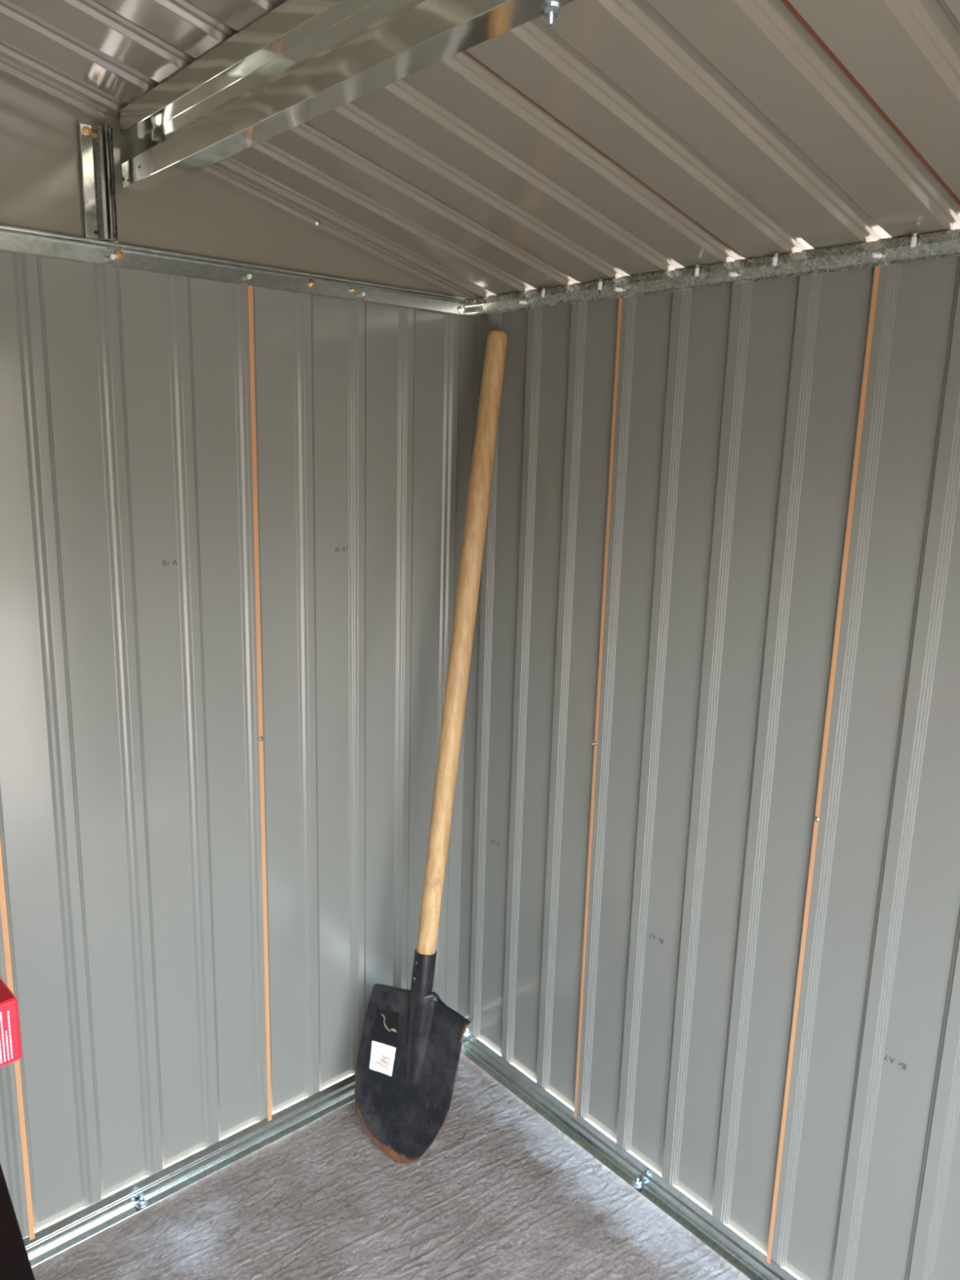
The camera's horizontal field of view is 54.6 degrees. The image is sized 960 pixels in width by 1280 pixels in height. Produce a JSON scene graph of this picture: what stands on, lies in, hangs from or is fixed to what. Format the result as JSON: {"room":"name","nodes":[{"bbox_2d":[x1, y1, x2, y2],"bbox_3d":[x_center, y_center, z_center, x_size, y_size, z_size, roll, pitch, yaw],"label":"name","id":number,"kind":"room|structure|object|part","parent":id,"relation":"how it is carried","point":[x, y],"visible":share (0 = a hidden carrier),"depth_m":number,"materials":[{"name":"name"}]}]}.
{"room":"metal garden shed","nodes":[
{"label":"metal garden shed","id":0,"kind":"room"},
{"bbox_2d":[0,71,474,1239],"bbox_3d":[-0.767,0.111,1.452,1.972,1.949,0.020,-9,16,-40],"label":"wall","id":1,"kind":"structure","parent":0,"point":[232,516],"depth_m":1.69,"materials":[{"name":"grey metal"}]},
{"bbox_2d":[0,55,106,122],"bbox_3d":[-0.653,-0.807,1.328,0.230,0.072,0.013,-9,16,-40],"label":"trim","id":2,"kind":"structure","parent":1,"relation":"attached to","point":[8,67],"depth_m":1.35,"materials":[{"name":"grey metal"}]},
{"bbox_2d":[78,121,118,242],"bbox_3d":[-0.574,-0.693,1.408,0.048,0.162,0.027,-9,16,-40],"label":"post","id":3,"kind":"object","parent":1,"relation":"attached to","point":[91,137],"visible":1,"depth_m":1.41,"materials":[{"name":"metal"}]},
{"bbox_2d":[22,1073,355,1267],"bbox_3d":[-0.784,1.080,1.650,1.954,0.048,0.028,-9,16,-40],"label":"baseboard","id":4,"kind":"structure","parent":1,"relation":"attached to","point":[91,1220],"depth_m":1.83,"materials":[{"name":"metal"}]},
{"bbox_2d":[136,1200,147,1209],"bbox_3d":[-0.643,1.073,1.769,0.021,0.002,0.021,11,16,39],"label":"washer","id":5,"kind":"object","parent":4,"relation":"in","point":[140,1205],"depth_m":1.76,"materials":[{"name":"silver metal"}]},
{"bbox_2d":[0,224,483,316],"bbox_3d":[-0.738,-0.572,1.292,1.950,0.037,0.037,-9,16,-40],"label":"trim","id":6,"kind":"structure","parent":1,"relation":"attached to","point":[12,239],"depth_m":1.56,"materials":[{"name":"metal"}]},
{"bbox_2d":[200,163,475,298],"bbox_3d":[-0.257,-0.742,1.695,0.656,0.177,0.014,-9,16,-40],"label":"trim","id":7,"kind":"structure","parent":1,"relation":"attached to","point":[213,170],"depth_m":1.68,"materials":[{"name":"grey metal"}]},
{"bbox_2d":[31,1028,802,1279],"bbox_3d":[-0.058,0.990,2.292,14.000,0.004,14.000,-9,16,-40],"label":"floor","id":8,"kind":"structure","parent":0,"point":[500,1192],"depth_m":1.77,"materials":[{"name":"weathered grey wood"}]},
{"bbox_2d":[0,1163,35,1279],"bbox_3d":[-0.593,0.935,0.684,0.550,0.750,0.880,-7,15,-36],"label":"side table","id":9,"kind":"object","parent":8,"relation":"on","point":[15,1263],"visible":1,"depth_m":0.81,"materials":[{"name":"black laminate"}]},
{"bbox_2d":[0,977,22,1066],"bbox_3d":[-0.620,0.438,1.024,0.120,0.078,0.185,13,16,42],"label":"cardboard box","id":10,"kind":"object","parent":9,"relation":"on","point":[11,1051],"visible":1,"depth_m":1.04,"materials":[{"name":"red cardboard"}]},
{"bbox_2d":[0,1010,13,1063],"bbox_3d":[-0.552,0.444,1.010,0.001,0.064,0.081,13,16,42],"label":"print","id":11,"kind":"object","parent":10,"relation":"attached to","point":[6,1016],"depth_m":1.04,"materials":[{"name":"white"}]},
{"bbox_3d":[-0.619,0.401,1.016,0.179,0.001,0.132,-9,16,-40],"label":"lid","id":12,"kind":"part","parent":10,"relation":"part of","materials":[{"name":"red cardboard"}]},
{"bbox_2d":[354,329,507,1163],"bbox_3d":[-0.044,0.234,1.849,0.370,1.666,0.246,-9,16,-40],"label":"shovel","id":13,"kind":"object","parent":8,"relation":"on","point":[408,1059],"visible":1,"depth_m":1.86,"materials":[{"name":"black paint"}]},
{"bbox_3d":[-0.145,0.887,1.902,0.251,0.362,0.082,8,14,29],"label":"blade","id":14,"kind":"part","parent":13,"relation":"part of","materials":[{"name":"black paint"}]},
{"bbox_2d":[409,948,436,1020],"bbox_3d":[-0.116,0.700,1.889,0.045,0.148,0.065,7,13,24],"label":"socket","id":15,"kind":"object","parent":13,"relation":"attached to","point":[423,1002],"depth_m":1.87,"materials":[{"name":"black metal"}]},
{"bbox_3d":[-0.038,0.018,1.871,0.045,1.252,0.304,7,13,24],"label":"handle","id":16,"kind":"part","parent":13,"relation":"part of","materials":[{"name":"brown wood"}]},
{"bbox_2d":[0,0,959,298],"bbox_3d":[-0.181,-0.565,0.641,2.046,0.271,1.820,-9,16,-40],"label":"ceiling","id":17,"kind":"structure","parent":0,"point":[612,139],"depth_m":1.18,"materials":[{"name":"grey metal"}]},
{"bbox_2d":[119,0,574,193],"bbox_3d":[0.029,-0.587,0.795,0.043,0.121,1.698,-9,16,-40],"label":"roof beam","id":18,"kind":"structure","parent":17,"relation":"attached to","point":[301,61],"depth_m":1.05,"materials":[{"name":"metal"}]},
{"bbox_2d":[457,237,959,1279],"bbox_3d":[0.553,0.278,1.447,0.020,1.696,1.818,-9,16,-40],"label":"wall","id":19,"kind":"structure","parent":0,"point":[709,882],"depth_m":1.58,"materials":[{"name":"grey metal"}]},
{"bbox_2d":[460,1030,798,1279],"bbox_3d":[0.501,1.117,1.640,0.028,0.048,1.744,-9,16,-40],"label":"baseboard","id":20,"kind":"structure","parent":19,"relation":"attached to","point":[733,1248],"depth_m":1.87,"materials":[{"name":"metal"}]},
{"bbox_2d":[631,1180,642,1188],"bbox_3d":[0.312,1.082,1.850,0.021,0.002,0.021,11,16,39],"label":"washer","id":21,"kind":"object","parent":20,"relation":"in","point":[635,1184],"depth_m":1.84,"materials":[{"name":"silver metal"}]},
{"bbox_2d":[473,228,959,315],"bbox_3d":[0.551,-0.536,1.286,0.028,0.036,1.740,-9,16,-40],"label":"trim","id":22,"kind":"structure","parent":19,"relation":"attached to","point":[914,247],"depth_m":1.45,"materials":[{"name":"metal"}]}
]}

